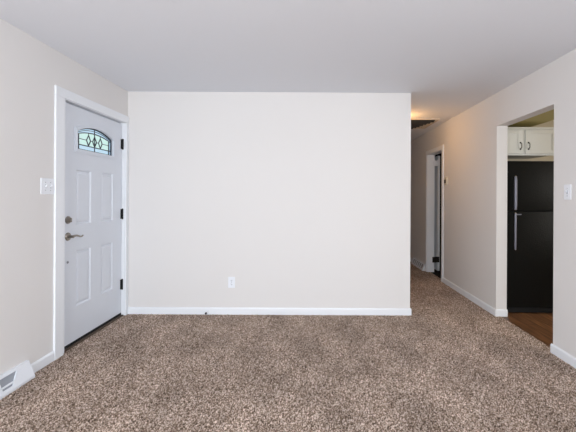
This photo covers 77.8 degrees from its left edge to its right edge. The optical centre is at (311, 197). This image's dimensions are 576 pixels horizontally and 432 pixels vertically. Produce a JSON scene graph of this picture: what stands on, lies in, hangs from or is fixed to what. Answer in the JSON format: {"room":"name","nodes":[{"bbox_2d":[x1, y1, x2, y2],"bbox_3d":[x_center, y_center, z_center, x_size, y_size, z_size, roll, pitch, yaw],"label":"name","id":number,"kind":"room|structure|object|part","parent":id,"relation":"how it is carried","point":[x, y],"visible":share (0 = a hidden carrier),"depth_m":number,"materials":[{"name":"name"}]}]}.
{"room":"empty living room","nodes":[
{"label":"empty living room","id":0,"kind":"room"},
{"bbox_2d":[0,18,127,374],"bbox_3d":[-2.095,0.059,0.439,0.150,2.440,7.177,0,0,0],"label":"wall","id":1,"kind":"structure","parent":0,"point":[30,69],"depth_m":2.54,"materials":[{"name":"white paint"}]},
{"bbox_2d":[0,360,34,399],"bbox_3d":[-1.995,1.218,2.230,0.062,0.122,0.600,0,0,0],"label":"air vent","id":2,"kind":"object","parent":1,"relation":"in","point":[16,377],"visible":1,"depth_m":2.39,"materials":[{"name":"white metal"}]},
{"bbox_2d":[31,351,53,372],"bbox_3d":[-2.020,1.241,2.659,0.013,0.076,0.258,0,0,0],"label":"baseboard","id":3,"kind":"structure","parent":1,"relation":"attached to","point":[47,359],"depth_m":2.67,"materials":[{"name":"white wood"}]},
{"bbox_2d":[40,178,54,193],"bbox_3d":[-2.010,-0.084,2.722,0.020,0.122,0.140,0,0,0],"label":"light switch","id":4,"kind":"object","parent":1,"relation":"attached to","point":[47,184],"visible":1,"depth_m":2.72,"materials":[{"name":"white plastic"}]},
{"bbox_2d":[53,85,128,359],"bbox_3d":[-2.088,0.199,3.348,0.166,2.160,1.115,0,0,0],"label":"trim","id":5,"kind":"structure","parent":1,"relation":"attached to","point":[62,96],"depth_m":2.87,"materials":[{"name":"white wood"}]},
{"bbox_2d":[64,103,123,348],"bbox_3d":[-2.044,0.238,3.389,0.102,2.058,0.927,0,0,0],"label":"door","id":6,"kind":"structure","parent":1,"relation":"in","point":[93,180],"depth_m":3.33,"materials":[{"name":"white"}]},
{"bbox_3d":[-2.027,0.331,2.995,0.050,0.070,0.070,0,0,0],"label":"handle","id":7,"kind":"part","parent":6,"relation":"part of","materials":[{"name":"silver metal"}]},
{"bbox_2d":[64,315,123,352],"bbox_3d":[-2.103,1.273,3.383,0.146,0.012,0.930,0,0,0],"label":"threshold","id":8,"kind":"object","parent":1,"relation":"attached to","point":[118,317],"depth_m":3.30,"materials":[{"name":"brown"}]},
{"bbox_2d":[128,92,410,307],"bbox_3d":[-0.467,0.067,3.967,3.107,2.440,0.120,0,0,0],"label":"wall","id":9,"kind":"structure","parent":0,"point":[303,199],"depth_m":3.91,"materials":[{"name":"white paint"}]},
{"bbox_2d":[228,277,234,287],"bbox_3d":[-0.877,0.933,3.902,0.074,0.120,0.009,0,0,0],"label":"wall outlet","id":10,"kind":"object","parent":9,"relation":"attached to","point":[231,280],"visible":1,"depth_m":3.90,"materials":[{"name":"white plastic"}]},
{"bbox_2d":[128,307,411,315],"bbox_3d":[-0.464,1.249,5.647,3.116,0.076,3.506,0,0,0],"label":"baseboard","id":11,"kind":"structure","parent":9,"relation":"attached to","point":[131,310],"depth_m":3.89,"materials":[{"name":"white wood"}]},
{"bbox_2d":[0,260,575,431],"bbox_3d":[1.349,1.322,3.950,6.790,0.067,7.300,0,0,0],"label":"floor","id":12,"kind":"structure","parent":0,"point":[451,364],"depth_m":2.57,"materials":[{"name":"brown carpet"}]},
{"bbox_2d":[507,161,553,312],"bbox_3d":[2.550,0.444,4.296,0.760,1.719,0.798,0,0,0],"label":"refrigerator","id":13,"kind":"object","parent":12,"relation":"on","point":[530,184],"visible":0.58,"depth_m":3.96,"materials":[{"name":"black metal"}]},
{"bbox_3d":[2.242,0.374,3.913,0.023,0.401,0.023,0,0,0],"label":"handle","id":14,"kind":"part","parent":13,"relation":"part of","materials":[{"name":"silver metal"}]},
{"bbox_3d":[2.244,-0.046,3.913,0.032,0.367,0.032,0,0,0],"label":"handle","id":15,"kind":"part","parent":13,"relation":"part of","materials":[{"name":"silver metal"}]},
{"bbox_3d":[2.549,0.693,3.985,0.760,1.067,0.060,0,0,0],"label":"fresh food door","id":16,"kind":"part","parent":13,"relation":"part of","materials":[{"name":"black metal"}]},
{"bbox_3d":[2.553,-0.128,3.985,0.760,0.551,0.060,0,0,0],"label":"freezer door","id":17,"kind":"part","parent":13,"relation":"part of","materials":[{"name":"black metal"}]},
{"bbox_2d":[0,0,575,140],"bbox_3d":[-0.011,-1.211,2.200,4.307,0.120,10.700,0,0,0],"label":"ceiling","id":18,"kind":"structure","parent":0,"point":[451,56],"depth_m":2.63,"materials":[{"name":"white paint"}]},
{"bbox_2d":[411,119,439,128],"bbox_3d":[1.516,-1.130,5.510,0.700,0.036,0.680,0,0,0],"label":"ceiling vent","id":19,"kind":"object","parent":18,"relation":"in","point":[415,123],"visible":0.5,"depth_m":5.37,"materials":[{"name":"beige"}]},
{"bbox_2d":[435,153,441,259],"bbox_3d":[3.443,0.086,6.225,2.613,2.440,2.650,0,0,0],"label":"wall","id":20,"kind":"structure","parent":0,"point":[440,154],"depth_m":7.40,"materials":[{"name":"black"}]},
{"bbox_2d":[410,49,575,357],"bbox_3d":[2.078,0.079,2.125,0.117,2.440,10.550,0,0,0],"label":"wall","id":21,"kind":"structure","parent":0,"point":[474,141],"depth_m":3.92,"materials":[{"name":"white paint"}]},
{"bbox_2d":[411,257,424,270],"bbox_3d":[1.983,1.238,6.620,0.062,0.122,0.700,0,0,0],"label":"air vent","id":22,"kind":"object","parent":21,"relation":"in","point":[415,262],"visible":1,"depth_m":6.57,"materials":[{"name":"white metal"}]},
{"bbox_2d":[425,145,443,281],"bbox_3d":[2.069,0.248,5.845,0.133,2.102,0.814,0,0,0],"label":"trim","id":23,"kind":"structure","parent":21,"relation":"attached to","point":[430,155],"depth_m":6.18,"materials":[{"name":"white wood"}]},
{"bbox_2d":[432,156,439,270],"bbox_3d":[2.169,0.277,6.534,0.135,2.005,0.713,0,0,0],"label":"door","id":24,"kind":"structure","parent":21,"relation":"in","point":[436,259],"depth_m":6.22,"materials":[{"name":"white wood"}]},
{"bbox_2d":[444,177,447,184],"bbox_3d":[2.008,-0.241,5.325,0.026,0.110,0.100,0,0,0],"label":"thermostat","id":25,"kind":"object","parent":21,"relation":"attached to","point":[446,178],"visible":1,"depth_m":5.28,"materials":[{"name":"beige plastic"}]},
{"bbox_2d":[410,257,507,316],"bbox_3d":[2.068,1.261,5.637,0.134,0.076,3.526,0,0,0],"label":"baseboard","id":26,"kind":"structure","parent":21,"relation":"attached to","point":[496,312],"depth_m":4.28,"materials":[{"name":"white wood"}]},
{"bbox_2d":[550,343,575,368],"bbox_3d":[2.066,1.261,-0.009,0.130,0.076,5.983,0,0,0],"label":"baseboard","id":27,"kind":"structure","parent":21,"relation":"attached to","point":[566,357],"depth_m":2.83,"materials":[{"name":"white wood"}]},
{"bbox_2d":[564,184,570,199],"bbox_3d":[2.010,-0.041,2.805,0.020,0.120,0.078,0,0,0],"label":"light switch","id":28,"kind":"object","parent":21,"relation":"attached to","point":[567,188],"visible":1,"depth_m":2.80,"materials":[{"name":"white plastic"}]},
{"bbox_2d":[507,120,553,160],"bbox_3d":[3.443,0.086,4.840,2.613,2.440,0.120,0,0,0],"label":"wall","id":29,"kind":"structure","parent":0,"point":[549,123],"depth_m":4.78,"materials":[{"name":"beige paint"}]},
{"bbox_2d":[507,127,553,158],"bbox_3d":[2.553,-0.667,4.490,0.760,0.336,0.580,0,0,0],"label":"upper cabinet","id":30,"kind":"object","parent":29,"relation":"attached to","point":[523,142],"visible":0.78,"depth_m":4.24,"materials":[{"name":"white wood"}]},
{"bbox_3d":[2.349,-0.661,4.240,0.340,0.282,0.020,0,0,0],"label":"door","id":31,"kind":"part","parent":30,"relation":"part of","materials":[{"name":"white wood"}]},
{"bbox_3d":[2.737,-0.660,4.240,0.380,0.282,0.020,0,0,0],"label":"door","id":32,"kind":"part","parent":30,"relation":"part of","materials":[{"name":"white wood"}]},
{"bbox_2d":[508,109,553,126],"bbox_3d":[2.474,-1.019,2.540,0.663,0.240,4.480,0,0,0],"label":"ceiling","id":33,"kind":"structure","parent":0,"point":[547,116],"depth_m":4.16,"materials":[{"name":"yellow paint"}]}
]}

